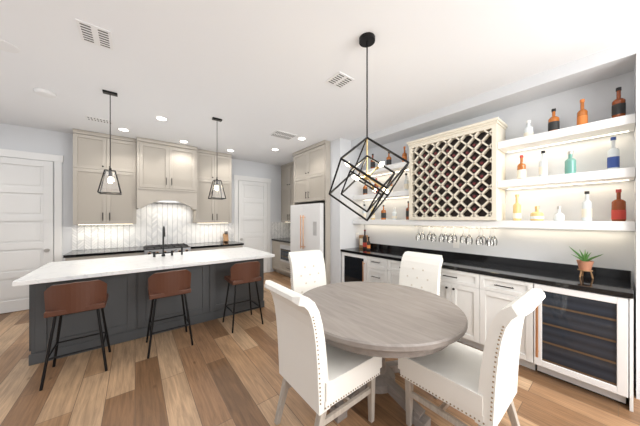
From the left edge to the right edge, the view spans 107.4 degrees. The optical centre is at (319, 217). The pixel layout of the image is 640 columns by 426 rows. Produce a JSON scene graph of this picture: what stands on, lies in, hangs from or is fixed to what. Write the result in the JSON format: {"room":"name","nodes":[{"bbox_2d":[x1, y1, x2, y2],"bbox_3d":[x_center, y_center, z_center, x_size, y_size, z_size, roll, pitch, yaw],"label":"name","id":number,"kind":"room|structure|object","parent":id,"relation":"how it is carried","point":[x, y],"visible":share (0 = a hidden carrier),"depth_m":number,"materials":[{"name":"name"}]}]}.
{"room":"kitchen and dining room","nodes":[
{"label":"kitchen and dining room","id":0,"kind":"room"},
{"bbox_2d":[0,123,280,271],"bbox_3d":[-3.709,0.005,4.729,7.460,2.970,0.120,0,0,-38],"label":"wall","id":1,"kind":"structure","parent":0,"point":[22,138],"depth_m":4.09,"materials":[{"name":"white paint"}]},
{"bbox_2d":[0,157,53,313],"bbox_3d":[-4.861,0.266,3.678,0.910,2.432,0.103,0,0,-38],"label":"door","id":2,"kind":"structure","parent":1,"relation":"in","point":[26,216],"depth_m":3.78,"materials":[{"name":"white wood"}]},
{"bbox_2d":[0,149,62,261],"bbox_3d":[-4.885,0.207,3.709,1.140,2.565,0.028,0,0,-38],"label":"door frame","id":3,"kind":"structure","parent":1,"relation":"attached to","point":[57,160],"depth_m":4.01,"materials":[{"name":"white wood"}]},
{"bbox_2d":[78,233,83,239],"bbox_3d":[-4.266,0.330,4.193,0.080,0.120,0.008,0,0,-38],"label":"outlet","id":4,"kind":"object","parent":1,"relation":"attached to","point":[80,236],"visible":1,"depth_m":4.19,"materials":[{"name":"white plastic"}]},
{"bbox_2d":[73,129,135,224],"bbox_3d":[-3.865,-0.681,4.271,0.828,1.594,0.402,0,0,-38],"label":"upper cabinet","id":5,"kind":"object","parent":1,"relation":"attached to","point":[91,163],"visible":0.96,"depth_m":4.11,"materials":[{"name":"beige wood"}]},
{"bbox_2d":[136,137,196,209],"bbox_3d":[-3.095,-0.829,4.774,0.996,1.298,0.538,0,0,-38],"label":"upper cabinet","id":6,"kind":"object","parent":1,"relation":"attached to","point":[166,170],"visible":1,"depth_m":4.56,"materials":[{"name":"beige painted wood"}]},
{"bbox_2d":[193,149,231,222],"bbox_3d":[-2.457,-0.681,5.380,0.748,1.594,0.402,0,0,-38],"label":"upper cabinet","id":7,"kind":"object","parent":1,"relation":"attached to","point":[211,166],"visible":0.83,"depth_m":5.23,"materials":[{"name":"beige wood"}]},
{"bbox_2d":[238,180,266,272],"bbox_3d":[-1.729,0.266,6.143,0.780,2.432,0.103,0,0,-38],"label":"pantry door","id":8,"kind":"structure","parent":1,"relation":"in","point":[252,215],"depth_m":6.15,"materials":[{"name":"white wood"}]},
{"bbox_2d":[234,175,270,272],"bbox_3d":[-1.753,0.207,6.174,1.010,2.565,0.028,0,0,-38],"label":"door frame","id":9,"kind":"structure","parent":1,"relation":"attached to","point":[252,179],"depth_m":6.16,"materials":[{"name":"white wood"}]},
{"bbox_2d":[0,271,639,425],"bbox_3d":[-1.214,1.540,1.558,7.460,0.100,8.190,0,0,-38],"label":"floor","id":10,"kind":"structure","parent":0,"point":[218,373],"depth_m":2.04,"materials":[{"name":"brown wood"}]},
{"bbox_2d":[39,280,110,390],"bbox_3d":[-2.376,1.043,2.324,0.442,0.897,0.432,0,0,-38],"label":"bar stool","id":11,"kind":"object","parent":10,"relation":"on","point":[60,300],"visible":1,"depth_m":2.19,"materials":[{"name":"brown leather"}]},
{"bbox_2d":[65,256,110,260],"bbox_3d":[-3.947,1.052,4.050,0.506,0.875,0.648,0,0,-38],"label":"base cabinet","id":12,"kind":"object","parent":10,"relation":"on","point":[69,258],"depth_m":3.76,"materials":[{"name":"beige wood"}]},
{"bbox_2d":[63,248,142,259],"bbox_3d":[-3.765,0.595,4.184,0.997,0.040,0.663,0,0,-38],"label":"countertop","id":13,"kind":"structure","parent":12,"relation":"on","point":[82,251],"depth_m":4.03,"materials":[{"name":"stone"}]},
{"bbox_2d":[111,252,143,256],"bbox_3d":[-3.585,1.052,4.335,0.527,0.875,0.648,0,0,-38],"label":"base cabinet","id":14,"kind":"object","parent":10,"relation":"on","point":[124,253],"depth_m":4.13,"materials":[{"name":"beige wood"}]},
{"bbox_2d":[29,258,263,365],"bbox_3d":[-2.183,1.050,3.469,2.556,0.880,0.828,0,0,-38],"label":"kitchen island","id":15,"kind":"object","parent":10,"relation":"on","point":[127,308],"depth_m":2.87,"materials":[{"name":"grey wood"}]},
{"bbox_2d":[12,247,274,285],"bbox_3d":[-2.089,0.589,3.350,2.580,0.042,1.190,0,0,-38],"label":"island countertop","id":16,"kind":"structure","parent":15,"relation":"on","point":[100,267],"depth_m":2.93,"materials":[{"name":"white stone"}]},
{"bbox_2d":[143,243,190,254],"bbox_3d":[-3.053,1.016,4.688,0.736,0.947,0.724,0,0,-38],"label":"range","id":17,"kind":"object","parent":10,"relation":"on","point":[167,248],"visible":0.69,"depth_m":4.53,"materials":[{"name":"black"}]},
{"bbox_2d":[146,269,193,358],"bbox_3d":[-1.786,1.043,2.787,0.442,0.897,0.432,0,0,-38],"label":"bar stool","id":18,"kind":"object","parent":10,"relation":"on","point":[168,284],"visible":1,"depth_m":2.64,"materials":[{"name":"brown leather"}]},
{"bbox_2d":[191,248,218,250],"bbox_3d":[-2.595,1.052,5.114,0.500,0.875,0.648,0,0,-38],"label":"base cabinet","id":19,"kind":"object","parent":10,"relation":"on","point":[192,249],"depth_m":4.83,"materials":[{"name":"beige wood"}]},
{"bbox_2d":[187,240,238,247],"bbox_3d":[-2.364,0.595,5.287,1.077,0.040,0.663,0,0,-38],"label":"countertop","id":20,"kind":"structure","parent":19,"relation":"on","point":[218,243],"depth_m":5.10,"materials":[{"name":"stone"}]},
{"bbox_2d":[219,244,242,248],"bbox_3d":[-2.203,1.052,5.423,0.614,0.875,0.648,0,0,-38],"label":"base cabinet","id":21,"kind":"object","parent":10,"relation":"on","point":[232,245],"depth_m":5.26,"materials":[{"name":"beige"}]},
{"bbox_2d":[222,261,263,332],"bbox_3d":[-1.095,1.043,3.332,0.442,0.897,0.432,0,0,-38],"label":"bar stool","id":22,"kind":"object","parent":10,"relation":"on","point":[245,272],"visible":1,"depth_m":3.19,"materials":[{"name":"brown leather"}]},
{"bbox_2d":[272,242,277,271],"bbox_3d":[-0.940,1.052,6.525,0.641,0.874,0.451,0,0,-38],"label":"base cabinet","id":23,"kind":"object","parent":10,"relation":"on","point":[274,244],"depth_m":6.37,"materials":[{"name":"beige wood"}]},
{"bbox_2d":[278,242,290,276],"bbox_3d":[-0.545,1.052,6.024,0.641,0.874,0.938,0,0,-38],"label":"base cabinet","id":24,"kind":"object","parent":10,"relation":"on","point":[283,247],"depth_m":6.00,"materials":[{"name":"beige wood"}]},
{"bbox_2d":[270,238,289,241],"bbox_3d":[-0.672,0.625,6.175,0.653,0.102,1.332,0,0,-38],"label":"countertop","id":25,"kind":"structure","parent":24,"relation":"on","point":[273,239],"depth_m":6.29,"materials":[{"name":"black stone"}]},
{"bbox_2d":[288,250,325,294],"bbox_3d":[-0.036,0.969,2.896,0.512,1.051,0.723,0,0,-33],"label":"dining chair","id":26,"kind":"object","parent":10,"relation":"on","point":[307,271],"visible":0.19,"depth_m":3.04,"materials":[{"name":"white fabric"}]},
{"bbox_2d":[290,203,324,281],"bbox_3d":[-0.019,0.594,5.100,0.918,1.768,1.070,0,0,-38],"label":"fridge","id":27,"kind":"object","parent":10,"relation":"on","point":[307,227],"visible":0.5,"depth_m":4.75,"materials":[{"name":"white painted metal"},{"name":"brushed bronze"}]},
{"bbox_2d":[292,140,329,284],"bbox_3d":[0.038,0.006,5.146,0.812,2.968,1.160,0,0,-38],"label":"tall cabinet","id":28,"kind":"object","parent":10,"relation":"on","point":[311,174],"visible":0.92,"depth_m":4.71,"materials":[{"name":"beige wood"}]},
{"bbox_2d":[264,280,381,425],"bbox_3d":[0.013,0.969,1.702,0.723,1.051,0.512,0,0,-38],"label":"dining chair","id":29,"kind":"object","parent":10,"relation":"on","point":[319,375],"visible":0.94,"depth_m":1.52,"materials":[{"name":"white fabric"}]},
{"bbox_2d":[342,252,366,281],"bbox_3d":[0.806,1.055,4.263,0.692,0.870,0.579,0,0,-38],"label":"beverage fridge","id":30,"kind":"object","parent":10,"relation":"on","point":[354,267],"visible":0.35,"depth_m":4.08,"materials":[{"name":"black glass"}]},
{"bbox_2d":[366,255,384,282],"bbox_3d":[1.156,1.052,3.866,0.638,0.875,0.466,0,0,-38],"label":"base cabinet","id":31,"kind":"object","parent":10,"relation":"on","point":[375,265],"depth_m":3.71,"materials":[{"name":"white wood"}]},
{"bbox_2d":[302,281,467,425],"bbox_3d":[0.469,1.109,2.023,1.360,0.762,1.360,0,0,-38],"label":"dining table","id":32,"kind":"object","parent":10,"relation":"on","point":[381,319],"visible":0.83,"depth_m":1.74,"materials":[{"name":"grey wood"}]},
{"bbox_2d":[385,259,401,284],"bbox_3d":[1.468,1.052,3.469,0.638,0.875,0.656,0,0,-38],"label":"base cabinet","id":33,"kind":"object","parent":10,"relation":"on","point":[392,266],"depth_m":3.46,"materials":[{"name":"white wood"}]},
{"bbox_2d":[399,251,442,295],"bbox_3d":[1.054,0.969,2.764,0.723,1.051,0.512,0,0,-38],"label":"dining chair","id":34,"kind":"object","parent":10,"relation":"on","point":[421,271],"visible":0.23,"depth_m":2.85,"materials":[{"name":"white fabric"}]},
{"bbox_2d":[440,267,472,346],"bbox_3d":[1.821,1.052,3.020,0.638,0.875,0.713,0,0,-38],"label":"base cabinet","id":35,"kind":"object","parent":10,"relation":"on","point":[456,286],"depth_m":2.75,"materials":[{"name":"white wood"}]},
{"bbox_2d":[398,288,545,425],"bbox_3d":[0.992,0.969,1.585,0.512,1.051,0.723,0,0,-38],"label":"dining chair","id":36,"kind":"object","parent":10,"relation":"on","point":[479,387],"visible":0.9,"depth_m":1.42,"materials":[{"name":"white fabric"}]},
{"bbox_2d":[473,271,544,369],"bbox_3d":[2.127,1.052,2.632,0.638,0.875,0.501,0,0,-38],"label":"base cabinet","id":37,"kind":"object","parent":10,"relation":"on","point":[481,292],"depth_m":2.47,"materials":[{"name":"white wood"}]},
{"bbox_2d":[341,247,632,298],"bbox_3d":[1.632,0.595,3.253,0.648,0.040,3.236,0,0,-38],"label":"countertop","id":38,"kind":"structure","parent":37,"relation":"on","point":[619,287],"depth_m":2.39,"materials":[{"name":"black stone"}]},
{"bbox_2d":[359,235,367,247],"bbox_3d":[0.837,0.452,4.527,0.125,0.244,0.120,0,0,-38],"label":"cutting board","id":39,"kind":"object","parent":38,"relation":"on","point":[360,241],"depth_m":4.50,"materials":[{"name":"brown wood"}]},
{"bbox_2d":[363,230,366,248],"bbox_3d":[0.835,0.395,4.373,0.078,0.358,0.076,0,0,-38],"label":"bottle","id":40,"kind":"object","parent":38,"relation":"on","point":[364,242],"visible":1,"depth_m":4.34,"materials":[{"name":"red glass"}]},
{"bbox_2d":[367,237,369,249],"bbox_3d":[0.874,0.455,4.225,0.062,0.238,0.061,0,0,-38],"label":"bottle","id":41,"kind":"object","parent":38,"relation":"on","point":[368,244],"visible":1,"depth_m":4.20,"materials":[{"name":"orange glass"}]},
{"bbox_2d":[570,247,602,278],"bbox_3d":[2.569,0.429,2.273,0.213,0.286,0.226,0,0,-38],"label":"plant pot","id":42,"kind":"object","parent":38,"relation":"on","point":[584,263],"visible":0.96,"depth_m":2.24,"materials":[{"name":"brown ceramic"}]},
{"bbox_2d":[534,283,627,404],"bbox_3d":[2.430,1.055,2.200,0.692,0.870,0.544,0,0,-38],"label":"wine fridge","id":43,"kind":"object","parent":10,"relation":"on","point":[580,338],"visible":0.9,"depth_m":1.99,"materials":[{"name":"white"}]},
{"bbox_2d":[0,0,639,165],"bbox_3d":[-1.214,-1.530,1.558,7.460,0.100,8.190,0,0,-38],"label":"ceiling","id":44,"kind":"structure","parent":0,"point":[253,75],"depth_m":2.21,"materials":[{"name":"white paint"}]},
{"bbox_2d":[0,39,19,52],"bbox_3d":[-2.723,-1.477,2.005,0.200,0.008,0.200,0,0,-38],"label":"ceiling speaker","id":45,"kind":"object","parent":44,"relation":"attached to","point":[7,47],"visible":1,"depth_m":2.03,"materials":[{"name":"white"}]},
{"bbox_2d":[33,88,56,97],"bbox_3d":[-3.231,-1.462,2.764,0.180,0.036,0.180,0,0,-38],"label":"smoke detector","id":46,"kind":"object","parent":44,"relation":"attached to","point":[44,93],"visible":1,"depth_m":2.73,"materials":[{"name":"white plastic"}]},
{"bbox_2d":[75,18,112,49],"bbox_3d":[-1.817,-1.476,1.904,0.200,0.010,0.260,0,0,-38],"label":"ceiling vent","id":47,"kind":"object","parent":44,"relation":"in","point":[94,34],"visible":1,"depth_m":1.89,"materials":[{"name":"white metal"}]},
{"bbox_2d":[85,115,112,123],"bbox_3d":[-3.323,-1.476,3.544,0.300,0.010,0.160,0,0,-38],"label":"ceiling vent","id":48,"kind":"object","parent":44,"relation":"in","point":[97,119],"visible":0.83,"depth_m":3.52,"materials":[{"name":"white metal"}]},
{"bbox_2d":[97,89,121,194],"bbox_3d":[-2.469,-0.881,2.765,0.208,1.195,0.208,0,0,-38],"label":"pendant lantern","id":49,"kind":"object","parent":44,"relation":"hanging from","point":[109,171],"visible":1,"depth_m":2.75,"materials":[{"name":"black metal"}]},
{"bbox_2d":[117,128,129,131],"bbox_3d":[-3.284,-1.477,3.931,0.170,0.007,0.170,0,0,-38],"label":"recessed light","id":50,"kind":"object","parent":44,"relation":"in","point":[124,129],"visible":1,"depth_m":3.92,"materials":[{"name":"white plastic"}]},
{"bbox_2d":[155,116,167,120],"bbox_3d":[-2.354,-1.477,3.492,0.170,0.007,0.170,0,0,-38],"label":"recessed light","id":51,"kind":"object","parent":44,"relation":"in","point":[161,118],"visible":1,"depth_m":3.48,"materials":[{"name":"white"}]},
{"bbox_2d":[208,117,225,199],"bbox_3d":[-1.534,-0.881,3.501,0.208,1.195,0.208,0,0,-38],"label":"pendant lantern","id":52,"kind":"object","parent":44,"relation":"hanging from","point":[216,180],"visible":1,"depth_m":3.48,"materials":[{"name":"black metal"}]},
{"bbox_2d":[270,130,296,139],"bbox_3d":[-0.653,-1.476,4.194,0.400,0.010,0.300,0,0,-38],"label":"ceiling vent","id":53,"kind":"object","parent":44,"relation":"in","point":[283,135],"visible":1,"depth_m":4.19,"materials":[{"name":"white"}]},
{"bbox_2d":[326,71,354,88],"bbox_3d":[0.215,-1.476,2.524,0.220,0.010,0.220,0,0,-38],"label":"ceiling vent","id":54,"kind":"object","parent":44,"relation":"in","point":[339,79],"visible":1,"depth_m":2.51,"materials":[{"name":"white metal"}]},
{"bbox_2d":[329,32,409,220],"bbox_3d":[0.387,-0.726,1.933,0.656,1.506,0.599,0,0,-38],"label":"cage pendant","id":55,"kind":"object","parent":44,"relation":"hanging from","point":[366,40],"visible":1,"depth_m":1.91,"materials":[{"name":"black metal"}]},
{"bbox_2d":[330,138,363,283],"bbox_3d":[0.543,0.005,4.631,0.660,2.970,0.267,0,0,-38],"label":"wall","id":56,"kind":"structure","parent":0,"point":[344,229],"depth_m":4.46,"materials":[{"name":"white paint"}]},
{"bbox_2d":[351,39,635,149],"bbox_3d":[1.747,-1.420,3.334,0.370,0.120,3.260,0,0,-38],"label":"soffit","id":57,"kind":"structure","parent":0,"point":[620,59],"depth_m":2.57,"materials":[{"name":"white paint"}]},
{"bbox_2d":[364,71,633,378],"bbox_3d":[1.708,0.005,3.781,0.120,2.970,8.070,0,0,-38],"label":"wall","id":58,"kind":"structure","parent":0,"point":[615,249],"depth_m":2.59,"materials":[{"name":"white paint"}]},
{"bbox_2d":[281,161,293,220],"bbox_3d":[-0.680,-0.684,6.416,0.346,1.588,0.944,0,0,-38],"label":"upper cabinet","id":59,"kind":"object","parent":58,"relation":"attached to","point":[287,185],"depth_m":6.42,"materials":[{"name":"beige wood"}]},
{"bbox_2d":[353,190,408,200],"bbox_3d":[1.129,-0.388,4.159,0.318,0.084,1.195,0,0,-38],"label":"bar shelf","id":60,"kind":"object","parent":58,"relation":"attached to","point":[400,194],"visible":0.62,"depth_m":4.01,"materials":[{"name":"white wood"}]},
{"bbox_2d":[363,182,367,194],"bbox_3d":[0.861,-0.560,4.469,0.088,0.258,0.088,0,0,-38],"label":"bottle","id":61,"kind":"object","parent":60,"relation":"on","point":[365,189],"visible":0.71,"depth_m":4.43,"materials":[{"name":"orange glass"}]},
{"bbox_2d":[404,173,408,189],"bbox_3d":[1.392,-0.575,3.793,0.070,0.288,0.069,0,0,-38],"label":"bottle","id":62,"kind":"object","parent":60,"relation":"on","point":[406,185],"visible":0.83,"depth_m":3.77,"materials":[{"name":"white"}]},
{"bbox_2d":[353,162,408,176],"bbox_3d":[1.129,-0.838,4.159,0.318,0.084,1.195,0,0,-38],"label":"bar shelf","id":63,"kind":"object","parent":58,"relation":"attached to","point":[396,167],"visible":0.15,"depth_m":4.02,"materials":[{"name":"white wood"}]},
{"bbox_2d":[370,154,374,167],"bbox_3d":[0.972,-1.030,4.328,0.082,0.298,0.080,0,0,-38],"label":"bottle","id":64,"kind":"object","parent":63,"relation":"on","point":[372,163],"visible":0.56,"depth_m":4.30,"materials":[{"name":"brown glass"}]},
{"bbox_2d":[386,152,391,164],"bbox_3d":[1.188,-1.010,4.053,0.088,0.258,0.088,0,0,-38],"label":"bottle","id":65,"kind":"object","parent":63,"relation":"on","point":[388,160],"visible":0.75,"depth_m":4.02,"materials":[{"name":"orange glass"}]},
{"bbox_2d":[402,146,406,161],"bbox_3d":[1.374,-1.020,3.817,0.074,0.278,0.073,0,0,-38],"label":"bottle","id":66,"kind":"object","parent":63,"relation":"on","point":[404,155],"visible":0.73,"depth_m":3.79,"materials":[{"name":"orange glass"}]},
{"bbox_2d":[453,240,458,247],"bbox_3d":[1.952,0.370,3.368,0.006,0.120,0.080,0,0,-38],"label":"outlet","id":67,"kind":"object","parent":58,"relation":"attached to","point":[455,244],"visible":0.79,"depth_m":3.36,"materials":[{"name":"white plastic"}]},
{"bbox_2d":[353,220,635,230],"bbox_3d":[1.766,0.072,3.349,0.318,0.084,3.256,0,0,-38],"label":"bar shelf","id":68,"kind":"object","parent":58,"relation":"attached to","point":[607,225],"visible":0.98,"depth_m":2.55,"materials":[{"name":"white wood"}]},
{"bbox_2d":[381,205,385,219],"bbox_3d":[1.120,-0.100,4.139,0.088,0.258,0.088,0,0,-38],"label":"bottle","id":69,"kind":"object","parent":68,"relation":"on","point":[383,214],"visible":1,"depth_m":4.11,"materials":[{"name":"orange glass"}]},
{"bbox_2d":[392,208,396,219],"bbox_3d":[1.256,-0.072,3.966,0.082,0.203,0.080,0,0,-38],"label":"bottle","id":70,"kind":"object","parent":68,"relation":"on","point":[394,214],"visible":1,"depth_m":3.94,"materials":[{"name":"white"}]},
{"bbox_2d":[406,201,408,219],"bbox_3d":[1.417,-0.120,3.762,0.082,0.298,0.080,0,0,-38],"label":"bottle","id":71,"kind":"object","parent":68,"relation":"on","point":[407,213],"visible":0.62,"depth_m":3.74,"materials":[{"name":"brown glass"}]},
{"bbox_2d":[415,225,497,245],"bbox_3d":[1.821,0.225,3.240,0.210,0.225,1.000,0,0,-38],"label":"stemware","id":72,"kind":"object","parent":68,"relation":"hanging from","point":[465,240],"visible":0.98,"depth_m":3.19,"materials":[{"name":"clear glass"}]},
{"bbox_2d":[407,117,507,219],"bbox_3d":[1.817,-0.561,3.237,0.376,1.178,1.144,0,0,-38],"label":"wine rack","id":73,"kind":"object","parent":68,"relation":"on","point":[457,174],"visible":1,"depth_m":3.04,"materials":[{"name":"beige wood"}]},
{"bbox_2d":[513,194,520,220],"bbox_3d":[2.258,-0.120,2.693,0.074,0.298,0.073,0,0,-38],"label":"bottle","id":74,"kind":"object","parent":68,"relation":"on","point":[517,211],"visible":1,"depth_m":2.67,"materials":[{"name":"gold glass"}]},
{"bbox_2d":[530,206,543,220],"bbox_3d":[2.363,-0.050,2.559,0.112,0.158,0.110,0,0,-38],"label":"bottle","id":75,"kind":"object","parent":68,"relation":"on","point":[536,215],"visible":1,"depth_m":2.53,"materials":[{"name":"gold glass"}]},
{"bbox_2d":[554,206,564,220],"bbox_3d":[2.468,-0.045,2.426,0.082,0.148,0.080,0,0,-38],"label":"bottle","id":76,"kind":"object","parent":68,"relation":"on","point":[559,216],"visible":1,"depth_m":2.41,"materials":[{"name":"white glass"}]},
{"bbox_2d":[582,191,591,220],"bbox_3d":[2.586,-0.115,2.277,0.070,0.288,0.069,0,0,-38],"label":"bottle","id":77,"kind":"object","parent":68,"relation":"on","point":[586,209],"visible":1,"depth_m":2.26,"materials":[{"name":"white glass"}]},
{"bbox_2d":[611,189,625,220],"bbox_3d":[2.703,-0.115,2.127,0.086,0.288,0.084,0,0,-38],"label":"bottle","id":78,"kind":"object","parent":68,"relation":"on","point":[618,208],"visible":1,"depth_m":2.11,"materials":[{"name":"brown glass"}]},
{"bbox_2d":[370,243,630,278],"bbox_3d":[1.878,0.532,3.447,0.020,0.085,3.236,0,0,-38],"label":"backsplash","id":79,"kind":"structure","parent":58,"relation":"attached to","point":[609,273],"depth_m":2.79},
{"bbox_2d":[498,167,635,189],"bbox_3d":[2.477,-0.388,2.445,0.318,0.084,0.955,0,0,-38],"label":"bar shelf","id":80,"kind":"object","parent":58,"relation":"attached to","point":[614,175],"visible":1,"depth_m":2.29,"materials":[{"name":"white wood"}]},
{"bbox_2d":[517,155,525,178],"bbox_3d":[2.283,-0.570,2.662,0.078,0.278,0.076,0,0,-38],"label":"bottle","id":81,"kind":"object","parent":80,"relation":"on","point":[521,169],"visible":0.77,"depth_m":2.64,"materials":[{"name":"orange"}]},
{"bbox_2d":[539,151,547,176],"bbox_3d":[2.394,-0.575,2.520,0.070,0.288,0.069,0,0,-38],"label":"bottle","id":82,"kind":"object","parent":80,"relation":"on","point":[543,166],"visible":0.85,"depth_m":2.50,"materials":[{"name":"white glass"}]},
{"bbox_2d":[565,151,575,173],"bbox_3d":[2.518,-0.550,2.363,0.082,0.238,0.080,0,0,-38],"label":"bottle","id":83,"kind":"object","parent":80,"relation":"on","point":[570,164],"visible":0.92,"depth_m":2.34,"materials":[{"name":"teal glass"}]},
{"bbox_2d":[607,137,619,169],"bbox_3d":[2.685,-0.585,2.151,0.074,0.308,0.073,0,0,-38],"label":"bottle","id":84,"kind":"object","parent":80,"relation":"on","point":[613,157],"visible":0.81,"depth_m":2.13,"materials":[{"name":"white"}]},
{"bbox_2d":[498,113,635,152],"bbox_3d":[2.477,-0.838,2.445,0.318,0.084,0.955,0,0,-38],"label":"bar shelf","id":85,"kind":"object","parent":58,"relation":"attached to","point":[612,126],"visible":1,"depth_m":2.31,"materials":[{"name":"white wood"}]},
{"bbox_2d":[524,120,533,135],"bbox_3d":[2.320,-0.983,2.615,0.082,0.203,0.080,0,0,-38],"label":"bottle","id":86,"kind":"object","parent":85,"relation":"on","point":[528,130],"visible":0.69,"depth_m":2.59,"materials":[{"name":"white"}]},
{"bbox_2d":[548,108,559,130],"bbox_3d":[2.444,-1.010,2.457,0.088,0.258,0.088,0,0,-38],"label":"bottle","id":87,"kind":"object","parent":85,"relation":"on","point":[553,122],"visible":0.77,"depth_m":2.43,"materials":[{"name":"orange glass"}]},
{"bbox_2d":[577,99,587,124],"bbox_3d":[2.567,-1.020,2.300,0.074,0.278,0.073,0,0,-38],"label":"bottle","id":88,"kind":"object","parent":85,"relation":"on","point":[582,115],"visible":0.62,"depth_m":2.28,"materials":[{"name":"orange glass"}]},
{"bbox_2d":[612,87,625,117],"bbox_3d":[2.703,-1.030,2.127,0.082,0.298,0.080,0,0,-38],"label":"bottle","id":89,"kind":"object","parent":85,"relation":"on","point":[618,106],"visible":0.9,"depth_m":2.11,"materials":[{"name":"brown glass"}]},
{"bbox_2d":[634,37,639,399],"bbox_3d":[3.346,0.005,1.303,0.370,2.970,1.910,0,0,-38],"label":"wall","id":90,"kind":"structure","parent":0,"point":[637,232],"depth_m":1.93,"materials":[{"name":"white paint"}]}
]}

